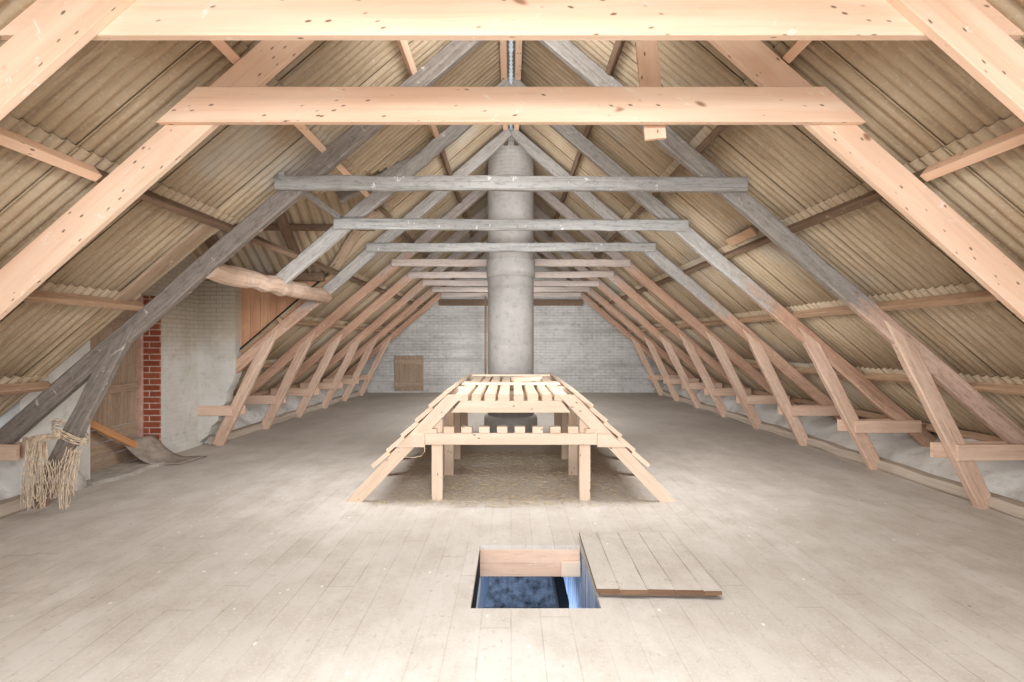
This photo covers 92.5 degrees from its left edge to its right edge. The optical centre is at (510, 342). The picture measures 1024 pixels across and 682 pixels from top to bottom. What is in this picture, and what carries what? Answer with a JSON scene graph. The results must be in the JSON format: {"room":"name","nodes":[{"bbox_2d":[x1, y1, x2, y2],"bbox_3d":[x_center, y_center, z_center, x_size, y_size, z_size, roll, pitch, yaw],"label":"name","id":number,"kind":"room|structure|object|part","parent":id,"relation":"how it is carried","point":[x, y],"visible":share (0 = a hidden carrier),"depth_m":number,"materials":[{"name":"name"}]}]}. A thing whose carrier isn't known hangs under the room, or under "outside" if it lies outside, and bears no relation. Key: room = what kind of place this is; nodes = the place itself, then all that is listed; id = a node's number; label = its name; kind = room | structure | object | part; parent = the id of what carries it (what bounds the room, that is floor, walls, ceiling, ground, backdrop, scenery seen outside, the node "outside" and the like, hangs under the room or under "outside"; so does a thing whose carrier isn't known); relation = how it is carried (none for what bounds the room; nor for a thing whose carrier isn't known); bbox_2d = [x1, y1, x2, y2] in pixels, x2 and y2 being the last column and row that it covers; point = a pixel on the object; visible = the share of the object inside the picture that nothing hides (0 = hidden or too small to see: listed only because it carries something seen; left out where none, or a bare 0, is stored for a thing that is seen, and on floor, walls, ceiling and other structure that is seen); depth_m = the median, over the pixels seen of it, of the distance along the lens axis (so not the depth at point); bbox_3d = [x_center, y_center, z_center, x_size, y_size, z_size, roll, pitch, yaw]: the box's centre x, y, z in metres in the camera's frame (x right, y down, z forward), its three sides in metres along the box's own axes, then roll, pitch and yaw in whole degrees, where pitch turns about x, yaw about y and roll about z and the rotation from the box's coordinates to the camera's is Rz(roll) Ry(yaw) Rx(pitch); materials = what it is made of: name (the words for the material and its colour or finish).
{"room":"attic","nodes":[
{"label":"attic","id":0,"kind":"room"},
{"bbox_2d":[0,466,87,499],"bbox_3d":[-5.100,1.322,1.425,0.800,0.556,8.050,0,0,0],"label":"wall","id":1,"kind":"structure","parent":0,"point":[81,481],"depth_m":5.33,"materials":[{"name":"paint"}]},
{"bbox_2d":[0,484,72,518],"bbox_3d":[-4.702,1.541,1.275,0.232,0.157,7.750,0,0,0],"label":"trim","id":2,"kind":"structure","parent":1,"relation":"attached to","point":[10,506],"depth_m":4.58,"materials":[{"name":"beige wood"}]},
{"bbox_2d":[0,340,89,495],"bbox_3d":[-5.015,-0.140,5.255,0.310,3.480,0.810,0,0,0],"label":"wall","id":3,"kind":"structure","parent":0,"point":[10,471],"depth_m":5.15,"materials":[{"name":"paint"}]},
{"bbox_2d":[142,254,202,452],"bbox_3d":[-5.015,-0.360,6.690,0.310,3.920,2.060,0,0,0],"label":"wall","id":4,"kind":"structure","parent":0,"point":[179,326],"depth_m":7.21,"materials":[{"name":"paint"}]},
{"bbox_2d":[90,297,142,471],"bbox_3d":[-5.143,0.480,6.238,0.095,2.240,1.116,0,0,0],"label":"door","id":5,"kind":"structure","parent":4,"relation":"in","point":[122,403],"depth_m":6.47,"materials":[{"name":"brown wood"}]},
{"bbox_3d":[-5.133,0.480,6.772,0.075,2.240,0.048,0,0,0],"label":"frame","id":6,"kind":"part","parent":5,"relation":"part of","materials":[{"name":"beige paint"}]},
{"bbox_2d":[141,296,160,441],"bbox_3d":[-5.014,0.475,6.804,0.301,2.250,0.012,0,0,0],"label":"trim","id":7,"kind":"structure","parent":4,"relation":"attached to","point":[152,337],"depth_m":6.80,"materials":[{"name":"red brick"}]},
{"bbox_2d":[261,273,276,275],"bbox_3d":[-3.729,-1.056,7.599,0.231,0.031,0.098,0,0,0],"label":"wall plate","id":8,"kind":"object","parent":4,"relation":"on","point":[274,274],"depth_m":7.55,"materials":[{"name":"brown wood"}]},
{"bbox_2d":[205,235,229,264],"bbox_3d":[-4.375,-1.643,6.956,0.128,1.228,1.509,0,0,-2],"label":"rafter","id":9,"kind":"object","parent":8,"relation":"on","point":[210,241],"visible":0.06,"depth_m":7.13,"materials":[{"name":"brown wood"}]},
{"bbox_2d":[292,273,324,280],"bbox_3d":[-3.120,-1.017,7.599,0.493,0.108,0.098,0,0,0],"label":"wall plate","id":10,"kind":"object","parent":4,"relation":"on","point":[310,277],"depth_m":7.55,"materials":[{"name":"brown wood"}]},
{"bbox_2d":[276,212,308,272],"bbox_3d":[-3.208,-1.642,6.955,0.132,1.228,1.508,0,0,-2],"label":"rafter","id":11,"kind":"object","parent":10,"relation":"on","point":[282,221],"visible":0.33,"depth_m":7.01,"materials":[{"name":"brown wood"}]},
{"bbox_2d":[220,224,374,230],"bbox_3d":[-3.125,-1.649,6.999,2.350,0.093,0.083,0,0,0],"label":"beam","id":12,"kind":"structure","parent":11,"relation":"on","point":[271,227],"depth_m":6.97,"materials":[{"name":"wood"}]},
{"bbox_2d":[329,209,377,270],"bbox_3d":[-2.360,-1.485,7.210,0.174,0.742,1.276,0,0,-44],"label":"board","id":13,"kind":"object","parent":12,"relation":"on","point":[354,236],"visible":0.67,"depth_m":7.26,"materials":[{"name":"beige wood"}]},
{"bbox_2d":[198,281,240,442],"bbox_3d":[-4.730,0.214,7.710,0.880,2.772,0.180,0,0,0],"label":"wall","id":14,"kind":"structure","parent":0,"point":[219,305],"depth_m":7.62,"materials":[{"name":"paint"}]},
{"bbox_2d":[204,384,360,442],"bbox_3d":[-5.100,1.316,11.800,0.800,0.568,7.960,0,0,0],"label":"wall","id":15,"kind":"structure","parent":0,"point":[255,413],"depth_m":10.49,"materials":[{"name":"grey paint"}]},
{"bbox_2d":[207,389,367,443],"bbox_3d":[-4.698,1.543,11.765,0.233,0.166,8.030,0,0,0],"label":"trim","id":16,"kind":"structure","parent":15,"relation":"attached to","point":[283,417],"depth_m":9.79,"materials":[{"name":"beige wood"}]},
{"bbox_2d":[241,274,334,354],"bbox_3d":[-3.450,-0.325,7.791,1.894,1.638,0.038,0,0,0],"label":"boards","id":17,"kind":"object","parent":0,"point":[258,309],"visible":0.16,"depth_m":7.78,"materials":[{"name":"brown wood"}]},
{"bbox_2d":[190,160,399,274],"bbox_3d":[-3.581,-1.723,6.210,4.338,1.292,3.120,0,0,0],"label":"ceiling","id":18,"kind":"structure","parent":0,"point":[253,256],"depth_m":7.23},
{"bbox_2d":[0,393,1023,681],"bbox_3d":[0.000,1.617,6.590,11.200,0.035,18.380,0,0,0],"label":"floor","id":19,"kind":"structure","parent":0,"point":[247,560],"depth_m":3.46,"materials":[{"name":"brown wood"}]},
{"bbox_2d":[90,420,138,447],"bbox_3d":[-4.970,1.205,6.220,0.059,0.767,1.076,0,0,12],"label":"plank","id":20,"kind":"object","parent":19,"relation":"on","point":[94,425],"visible":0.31,"depth_m":6.12,"materials":[{"name":"orange wood"}]},
{"bbox_2d":[86,461,163,485],"bbox_3d":[-4.810,1.585,6.000,0.580,0.030,1.040,0,0,0],"label":"threshold slab","id":21,"kind":"object","parent":19,"relation":"on","point":[126,469],"visible":0.75,"depth_m":5.99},
{"bbox_2d":[125,435,205,464],"bbox_3d":[-4.630,1.421,6.589,0.832,0.334,0.441,0,0,-10],"label":"sheet","id":22,"kind":"object","parent":19,"relation":"on","point":[150,450],"visible":1,"depth_m":6.55,"materials":[{"name":"beige fabric"}]},
{"bbox_2d":[484,296,486,373],"bbox_3d":[-0.760,0.100,14.630,0.060,3.000,0.060,0,0,0],"label":"post","id":23,"kind":"object","parent":19,"relation":"on","point":[485,297],"visible":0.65,"depth_m":14.61,"materials":[{"name":"brown wood"}]},
{"bbox_2d":[484,130,536,432],"bbox_3d":[-0.005,-1.350,8.640,0.940,5.900,0.940,0,0,0],"label":"chimney","id":24,"kind":"object","parent":19,"relation":"on","point":[510,276],"visible":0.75,"depth_m":8.28,"materials":[{"name":"grey concrete"}]},
{"bbox_2d":[266,204,754,416],"bbox_3d":[0.000,-0.872,10.577,10.914,5.021,0.195,0,0,0],"label":"roof truss","id":25,"kind":"object","parent":19,"relation":"on","point":[326,352],"visible":0.81,"depth_m":10.55,"materials":[{"name":"brown wood"}]},
{"bbox_3d":[-4.152,0.707,10.583,1.085,1.860,0.093,0,0,0],"label":"knee post","id":26,"kind":"part","parent":25,"relation":"part of","materials":[{"name":"brown wood"}]},
{"bbox_3d":[4.162,0.708,10.584,1.106,1.860,0.092,0,0,0],"label":"knee post","id":27,"kind":"part","parent":25,"relation":"part of","materials":[{"name":"brown wood"}]},
{"bbox_2d":[345,373,676,501],"bbox_3d":[0.000,1.043,6.491,3.344,1.114,3.221,0,0,0],"label":"platform","id":28,"kind":"object","parent":19,"relation":"on","point":[480,393],"visible":0.98,"depth_m":4.93,"materials":[{"name":"brown wood"}]},
{"bbox_3d":[-0.752,1.185,5.027,0.112,0.830,0.090,0,0,0],"label":"post","id":29,"kind":"part","parent":28,"relation":"part of","materials":[{"name":"brown wood"}]},
{"bbox_3d":[-0.752,1.185,5.977,0.112,0.830,0.090,0,0,0],"label":"post","id":30,"kind":"part","parent":28,"relation":"part of","materials":[{"name":"brown wood"}]},
{"bbox_3d":[-0.752,1.185,6.777,0.112,0.830,0.090,0,0,0],"label":"post","id":31,"kind":"part","parent":28,"relation":"part of","materials":[{"name":"brown wood"}]},
{"bbox_3d":[-0.752,1.185,7.847,0.112,0.830,0.090,0,0,0],"label":"post","id":32,"kind":"part","parent":28,"relation":"part of","materials":[{"name":"brown wood"}]},
{"bbox_3d":[0.000,0.642,4.954,1.200,0.116,0.044,0,0,0],"label":"rail","id":33,"kind":"part","parent":28,"relation":"part of","materials":[{"name":"brown wood"}]},
{"bbox_3d":[0.000,0.968,4.954,1.730,0.115,0.043,0,0,0],"label":"shelf rail","id":34,"kind":"part","parent":28,"relation":"part of","materials":[{"name":"brown wood"}]},
{"bbox_3d":[0.000,0.642,6.704,1.200,0.116,0.044,0,0,0],"label":"rail","id":35,"kind":"part","parent":28,"relation":"part of","materials":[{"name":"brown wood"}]},
{"bbox_3d":[0.000,0.642,5.904,1.200,0.116,0.044,0,0,0],"label":"rail","id":36,"kind":"part","parent":28,"relation":"part of","materials":[{"name":"brown wood"}]},
{"bbox_2d":[511,375,541,381],"bbox_3d":[0.197,0.452,6.188,0.366,0.084,0.164,0,0,-12],"label":"wood offcut","id":37,"kind":"object","parent":28,"relation":"on","point":[535,377],"visible":1,"depth_m":6.13,"materials":[{"name":"beige wood"}]},
{"bbox_3d":[0.752,1.185,7.847,0.112,0.830,0.090,0,0,0],"label":"post","id":38,"kind":"part","parent":28,"relation":"part of","materials":[{"name":"brown wood"}]},
{"bbox_3d":[0.752,1.185,6.777,0.112,0.830,0.090,0,0,0],"label":"post","id":39,"kind":"part","parent":28,"relation":"part of","materials":[{"name":"brown wood"}]},
{"bbox_3d":[0.752,1.185,5.977,0.112,0.830,0.090,0,0,0],"label":"post","id":40,"kind":"part","parent":28,"relation":"part of","materials":[{"name":"brown wood"}]},
{"bbox_3d":[0.752,1.185,5.027,0.112,0.830,0.090,0,0,0],"label":"post","id":41,"kind":"part","parent":28,"relation":"part of","materials":[{"name":"brown wood"}]},
{"bbox_2d":[298,231,723,407],"bbox_3d":[0.000,-0.873,12.032,10.914,5.021,0.194,0,0,0],"label":"roof truss","id":42,"kind":"object","parent":19,"relation":"on","point":[672,349],"visible":0.73,"depth_m":12.00,"materials":[{"name":"brown wood"}]},
{"bbox_3d":[-4.147,0.707,12.041,1.075,1.861,0.092,0,0,0],"label":"knee post","id":43,"kind":"part","parent":42,"relation":"part of","materials":[{"name":"brown wood"}]},
{"bbox_2d":[367,191,450,279],"bbox_3d":[-1.832,-1.888,11.011,0.104,0.103,9.537,0,0,0],"label":"purlin","id":44,"kind":"object","parent":42,"relation":"on","point":[380,208],"visible":0.22,"depth_m":7.28,"materials":[{"name":"wood"}]},
{"bbox_2d":[570,53,789,280],"bbox_3d":[1.832,-1.887,9.500,0.103,0.103,12.560,0,0,0],"label":"purlin","id":45,"kind":"object","parent":42,"relation":"on","point":[718,129],"visible":0.38,"depth_m":4.72,"materials":[{"name":"brown wood"}]},
{"bbox_3d":[4.152,0.708,12.038,1.086,1.860,0.092,0,0,0],"label":"knee post","id":46,"kind":"part","parent":42,"relation":"part of","materials":[{"name":"brown wood"}]},
{"bbox_2d":[600,167,926,307],"bbox_3d":[2.736,-1.109,9.500,0.102,0.102,12.560,0,0,0],"label":"purlin","id":47,"kind":"object","parent":42,"relation":"on","point":[873,196],"visible":0.56,"depth_m":4.46,"materials":[{"name":"brown wood"}]},
{"bbox_2d":[628,290,998,332],"bbox_3d":[3.611,-0.359,9.500,0.102,0.102,12.560,0,0,0],"label":"purlin","id":48,"kind":"object","parent":42,"relation":"on","point":[981,296],"visible":0.55,"depth_m":4.54,"materials":[{"name":"brown wood"}]},
{"bbox_2d":[320,238,701,400],"bbox_3d":[-0.001,-0.873,13.484,10.914,5.020,0.194,0,0,0],"label":"roof truss","id":49,"kind":"object","parent":19,"relation":"on","point":[366,349],"visible":0.66,"depth_m":13.46,"materials":[{"name":"brown wood"}]},
{"bbox_3d":[-4.153,0.707,13.492,1.086,1.859,0.094,0,0,0],"label":"knee post","id":50,"kind":"part","parent":49,"relation":"part of","materials":[{"name":"brown wood"}]},
{"bbox_3d":[4.141,0.706,13.492,1.058,1.861,0.096,0,0,0],"label":"knee post","id":51,"kind":"part","parent":49,"relation":"part of","materials":[{"name":"brown wood"}]},
{"bbox_2d":[373,450,648,507],"bbox_3d":[0.001,1.583,5.977,2.746,0.025,2.503,0,0,0],"label":"litter","id":52,"kind":"object","parent":19,"relation":"on","point":[518,461],"visible":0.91,"depth_m":5.57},
{"bbox_2d":[0,40,1023,321],"bbox_3d":[0.000,-0.860,3.207,10.960,4.991,0.171,0,0,0],"label":"roof truss","id":53,"kind":"object","parent":19,"relation":"on","point":[239,96],"visible":1,"depth_m":3.21,"materials":[{"name":"brown wood"}]},
{"bbox_2d":[210,40,369,197],"bbox_3d":[-1.832,-1.887,4.250,0.097,0.100,3.987,0,0,0],"label":"purlin","id":54,"kind":"object","parent":53,"relation":"on","point":[221,45],"visible":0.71,"depth_m":4.25,"materials":[{"name":"brown wood"}]},
{"bbox_2d":[396,40,438,137],"bbox_3d":[-0.956,-2.641,4.250,0.097,0.100,3.987,0,0,0],"label":"purlin","id":55,"kind":"object","parent":53,"relation":"on","point":[403,45],"visible":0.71,"depth_m":4.54,"materials":[{"name":"brown wood"}]},
{"bbox_2d":[635,40,665,140],"bbox_3d":[0.936,-1.692,3.285,0.204,0.669,0.028,0,0,0],"label":"board","id":56,"kind":"object","parent":53,"relation":"attached to","point":[647,56],"visible":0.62,"depth_m":3.27,"materials":[{"name":"brown wood"}]},
{"bbox_2d":[0,0,1023,121],"bbox_3d":[0.000,-0.860,2.293,10.960,4.991,0.171,0,0,0],"label":"roof truss","id":57,"kind":"object","parent":19,"relation":"on","point":[41,39],"visible":1,"depth_m":2.30,"materials":[{"name":"brown wood"}]},
{"bbox_2d":[0,127,101,181],"bbox_3d":[-2.736,-1.110,2.738,0.097,0.100,0.964,0,0,0],"label":"purlin","id":58,"kind":"object","parent":57,"relation":"on","point":[11,140],"visible":1,"depth_m":2.86,"materials":[{"name":"brown wood"}]},
{"bbox_2d":[500,40,507,129],"bbox_3d":[-0.088,-3.374,4.976,0.075,0.100,5.440,0,0,0],"label":"purlin","id":59,"kind":"object","parent":57,"relation":"on","point":[503,43],"visible":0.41,"depth_m":5.77,"materials":[{"name":"brown wood"}]},
{"bbox_2d":[514,40,521,129],"bbox_3d":[0.088,-3.374,4.976,0.075,0.100,5.440,0,0,0],"label":"purlin","id":60,"kind":"object","parent":57,"relation":"on","point":[518,43],"visible":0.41,"depth_m":5.77,"materials":[{"name":"brown wood"}]},
{"bbox_2d":[782,40,811,62],"bbox_3d":[1.832,-1.887,2.738,0.097,0.100,0.964,0,0,0],"label":"purlin","id":61,"kind":"object","parent":57,"relation":"on","point":[799,45],"visible":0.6,"depth_m":3.11,"materials":[{"name":"brown wood"}]},
{"bbox_2d":[920,126,1023,181],"bbox_3d":[2.736,-1.110,2.738,0.097,0.100,0.964,0,0,0],"label":"purlin","id":62,"kind":"object","parent":57,"relation":"on","point":[1015,138],"visible":1,"depth_m":2.85,"materials":[{"name":"brown wood"}]},
{"bbox_2d":[0,40,1023,508],"bbox_3d":[0.000,-0.872,4.765,10.912,5.020,0.196,0,0,0],"label":"roof truss","id":63,"kind":"object","parent":19,"relation":"on","point":[98,367],"visible":0.89,"depth_m":4.74,"materials":[{"name":"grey wood"}]},
{"bbox_2d":[0,381,50,394],"bbox_3d":[-4.512,0.418,4.000,0.094,0.102,1.560,0,0,0],"label":"purlin","id":64,"kind":"object","parent":63,"relation":"on","point":[5,389],"visible":1,"depth_m":4.51,"materials":[{"name":"brown wood"}]},
{"bbox_2d":[20,418,88,510],"bbox_3d":[-4.308,1.145,4.682,0.590,0.823,0.375,0,0,0],"label":"bundle","id":65,"kind":"object","parent":63,"relation":"hanging from","point":[37,442],"visible":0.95,"depth_m":4.58,"materials":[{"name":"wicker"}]},
{"bbox_2d":[23,290,144,310],"bbox_3d":[-3.609,-0.358,4.000,0.096,0.095,1.560,0,0,0],"label":"purlin","id":66,"kind":"object","parent":63,"relation":"on","point":[36,295],"visible":0.85,"depth_m":4.08,"materials":[{"name":"brown wood"}]},
{"bbox_2d":[107,223,213,308],"bbox_3d":[-3.216,-0.724,4.518,0.946,0.823,0.177,0,0,0],"label":"board","id":67,"kind":"object","parent":66,"relation":"attached to","point":[199,232],"visible":0.86,"depth_m":4.49,"materials":[{"name":"beige wood"}]},
{"bbox_3d":[-4.158,0.709,4.774,1.098,1.859,0.094,0,0,0],"label":"knee post","id":68,"kind":"part","parent":63,"relation":"part of","materials":[{"name":"grey wood"}]},
{"bbox_2d":[95,167,422,307],"bbox_3d":[-2.736,-1.109,9.500,0.100,0.104,12.560,0,0,0],"label":"purlin","id":69,"kind":"object","parent":63,"relation":"on","point":[148,196],"visible":0.57,"depth_m":4.45,"materials":[{"name":"brown wood"}]},
{"bbox_2d":[279,172,341,218],"bbox_3d":[-2.176,-1.589,5.466,0.050,0.060,1.653,0,0,0],"label":"batten","id":70,"kind":"object","parent":63,"relation":"on","point":[310,196],"visible":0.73,"depth_m":5.52,"materials":[{"name":"grey wood"}]},
{"bbox_3d":[4.154,0.708,4.774,1.089,1.860,0.096,0,0,0],"label":"knee post","id":71,"kind":"part","parent":63,"relation":"part of","materials":[{"name":"beige wood"}]},
{"bbox_2d":[343,252,681,395],"bbox_3d":[0.000,-0.873,14.937,10.914,5.020,0.194,0,0,0],"label":"roof truss","id":72,"kind":"object","parent":19,"relation":"on","point":[382,346],"visible":0.66,"depth_m":14.91,"materials":[{"name":"brown wood"}]},
{"bbox_3d":[-4.146,0.706,14.945,1.067,1.860,0.094,0,0,0],"label":"knee post","id":73,"kind":"part","parent":72,"relation":"part of","materials":[{"name":"brown wood"}]},
{"bbox_3d":[4.145,0.706,14.945,1.065,1.861,0.092,0,0,0],"label":"knee post","id":74,"kind":"part","parent":72,"relation":"part of","materials":[{"name":"brown wood"}]},
{"bbox_2d":[230,191,796,428],"bbox_3d":[0.001,-0.872,9.124,10.914,5.021,0.196,0,0,0],"label":"roof truss","id":75,"kind":"object","parent":19,"relation":"on","point":[297,352],"visible":0.8,"depth_m":9.10,"materials":[{"name":"brown wood"}]},
{"bbox_3d":[-4.146,0.707,9.134,1.070,1.860,0.095,0,0,0],"label":"knee post","id":76,"kind":"part","parent":75,"relation":"part of","materials":[{"name":"brown wood"}]},
{"bbox_3d":[4.157,0.708,9.133,1.094,1.860,0.094,0,0,0],"label":"knee post","id":77,"kind":"part","parent":75,"relation":"part of","materials":[{"name":"brown wood"}]},
{"bbox_2d":[198,128,840,445],"bbox_3d":[0.000,-0.873,7.670,10.911,5.021,0.193,0,0,0],"label":"roof truss","id":78,"kind":"object","parent":19,"relation":"on","point":[766,357],"visible":0.8,"depth_m":7.65,"materials":[{"name":"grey wood"}]},
{"bbox_3d":[-4.140,0.706,7.680,1.056,1.862,0.097,0,0,0],"label":"knee post","id":79,"kind":"part","parent":78,"relation":"part of","materials":[{"name":"brown wood"}]},
{"bbox_2d":[253,379,322,394],"bbox_3d":[-5.257,1.058,11.713,0.101,0.102,8.134,0,0,0],"label":"purlin","id":80,"kind":"object","parent":78,"relation":"on","point":[264,392],"visible":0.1,"depth_m":10.49,"materials":[{"name":"brown wood"}]},
{"bbox_2d":[277,317,394,332],"bbox_3d":[-3.611,-0.358,11.713,0.102,0.104,8.134,0,0,0],"label":"purlin","id":81,"kind":"object","parent":78,"relation":"on","point":[280,319],"visible":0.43,"depth_m":9.09,"materials":[{"name":"brown wood"}]},
{"bbox_2d":[432,135,480,257],"bbox_3d":[-0.955,-2.641,11.011,0.102,0.101,9.537,0,0,0],"label":"purlin","id":82,"kind":"object","parent":78,"relation":"on","point":[443,153],"visible":0.36,"depth_m":7.53,"materials":[{"name":"brown wood"}]},
{"bbox_2d":[541,40,625,257],"bbox_3d":[0.955,-2.642,9.500,0.101,0.104,12.560,0,0,0],"label":"purlin","id":83,"kind":"object","parent":78,"relation":"on","point":[618,45],"visible":0.37,"depth_m":5.89,"materials":[{"name":"brown wood"}]},
{"bbox_3d":[4.149,0.707,7.680,1.073,1.860,0.092,0,0,0],"label":"knee post","id":84,"kind":"part","parent":78,"relation":"part of","materials":[{"name":"brown wood"}]},
{"bbox_2d":[699,379,1003,440],"bbox_3d":[5.256,1.058,9.500,0.104,0.102,12.560,0,0,0],"label":"purlin","id":85,"kind":"object","parent":78,"relation":"on","point":[927,426],"visible":0.33,"depth_m":6.92,"materials":[{"name":"brown wood"}]},
{"bbox_2d":[471,549,598,607],"bbox_3d":[0.140,2.068,4.152,0.890,0.864,2.693,0,0,0],"label":"lining","id":86,"kind":"object","parent":19,"relation":"in","point":[568,564],"visible":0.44,"depth_m":3.88,"materials":[{"name":"brown wood"}]},
{"bbox_2d":[551,577,568,607],"bbox_3d":[0.517,2.553,4.200,0.135,0.135,2.800,0,0,0],"label":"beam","id":87,"kind":"structure","parent":86,"relation":"attached to","point":[560,593],"depth_m":4.90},
{"bbox_2d":[275,77,936,469],"bbox_3d":[1.210,-0.872,6.213,8.492,5.020,0.184,0,0,0],"label":"roof truss","id":88,"kind":"object","parent":19,"relation":"on","point":[825,359],"visible":0.91,"depth_m":6.19,"materials":[{"name":"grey wood"}]},
{"bbox_2d":[206,264,331,303],"bbox_3d":[-2.952,-0.725,6.269,0.266,0.254,2.969,0,0,0],"label":"log","id":89,"kind":"object","parent":88,"relation":"attached to","point":[230,275],"visible":0.93,"depth_m":5.77,"materials":[{"name":"beige wood"}]},
{"bbox_2d":[335,152,418,203],"bbox_3d":[-1.575,-2.135,6.213,1.246,0.802,0.102,0,0,-11],"label":"board","id":90,"kind":"object","parent":88,"relation":"attached to","point":[343,196],"visible":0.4,"depth_m":6.17,"materials":[{"name":"wood"}]},
{"bbox_3d":[4.163,0.708,6.225,1.107,1.859,0.092,0,0,0],"label":"knee post","id":91,"kind":"part","parent":88,"relation":"part of","materials":[{"name":"brown wood"}]},
{"bbox_2d":[579,532,721,596],"bbox_3d":[0.930,1.567,3.518,0.769,0.062,0.985,0,-1,1],"label":"trapdoor","id":92,"kind":"object","parent":19,"relation":"on","point":[620,563],"visible":1,"depth_m":3.36,"materials":[{"name":"brown wood"}]},
{"bbox_2d":[0,0,1023,435],"bbox_3d":[0.000,-1.110,6.568,11.400,4.843,18.945,0,0,0],"label":"ceiling","id":93,"kind":"structure","parent":0,"point":[914,100],"depth_m":4.20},
{"bbox_2d":[242,355,361,370],"bbox_3d":[-4.513,0.418,11.713,0.103,0.102,8.134,0,0,0],"label":"purlin","id":94,"kind":"object","parent":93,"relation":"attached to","point":[266,365],"visible":0.15,"depth_m":9.11,"materials":[{"name":"brown wood"}]},
{"bbox_2d":[508,40,513,129],"bbox_3d":[0.000,-3.547,6.440,0.340,0.148,18.680,0,0,0],"label":"trim","id":95,"kind":"structure","parent":93,"relation":"attached to","point":[510,44],"depth_m":6.31,"materials":[{"name":"silver metal"}]},
{"bbox_2d":[725,227,757,245],"bbox_3d":[2.631,-1.213,5.610,0.086,0.089,0.620,0,0,0],"label":"board","id":96,"kind":"object","parent":93,"relation":"attached to","point":[750,232],"visible":1,"depth_m":5.56,"materials":[{"name":"brown wood"}]},
{"bbox_2d":[659,355,1023,395],"bbox_3d":[4.512,0.417,9.500,0.101,0.103,12.560,0,0,0],"label":"purlin","id":97,"kind":"object","parent":93,"relation":"attached to","point":[1002,388],"visible":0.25,"depth_m":5.55,"materials":[{"name":"brown wood"}]},
{"bbox_2d":[359,258,664,392],"bbox_3d":[0.000,-0.945,15.905,11.000,5.090,0.250,0,0,0],"label":"wall","id":98,"kind":"structure","parent":0,"point":[576,344],"depth_m":15.78,"materials":[{"name":"brick"}]},
{"bbox_2d":[394,356,422,390],"bbox_3d":[-3.280,0.975,15.745,0.924,1.130,0.050,0,0,0],"label":"door","id":99,"kind":"structure","parent":98,"relation":"in","point":[408,369],"depth_m":15.74,"materials":[{"name":"brown wood"}]},
{"bbox_2d":[439,299,582,305],"bbox_3d":[0.000,-1.300,15.730,4.600,0.200,0.100,0,0,0],"label":"beam","id":100,"kind":"structure","parent":98,"relation":"attached to","point":[442,302],"depth_m":15.68,"materials":[{"name":"wood"}]},
{"bbox_2d":[484,577,555,606],"bbox_3d":[0.100,2.770,4.675,4.700,2.260,5.050,0,0,0],"label":"floor","id":101,"kind":"structure","parent":0,"point":[502,591],"depth_m":7.15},
{"bbox_2d":[484,607,555,607],"bbox_3d":[0.100,3.875,4.700,4.600,0.050,5.000,0,0,0],"label":"floor","id":102,"kind":"structure","parent":0,"point":[484,607],"depth_m":7.13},
{"bbox_2d":[662,384,1023,501],"bbox_3d":[5.100,1.318,6.590,0.800,0.564,18.380,0,0,0],"label":"insulation","id":103,"kind":"structure","parent":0,"point":[1004,478],"depth_m":6.40,"materials":[{"name":"paint"}]},
{"bbox_2d":[654,389,1023,519],"bbox_3d":[4.699,1.545,6.590,0.243,0.169,18.380,0,0,0],"label":"trim","id":104,"kind":"structure","parent":103,"relation":"attached to","point":[1008,506],"depth_m":5.88,"materials":[{"name":"beige wood"}]}
]}

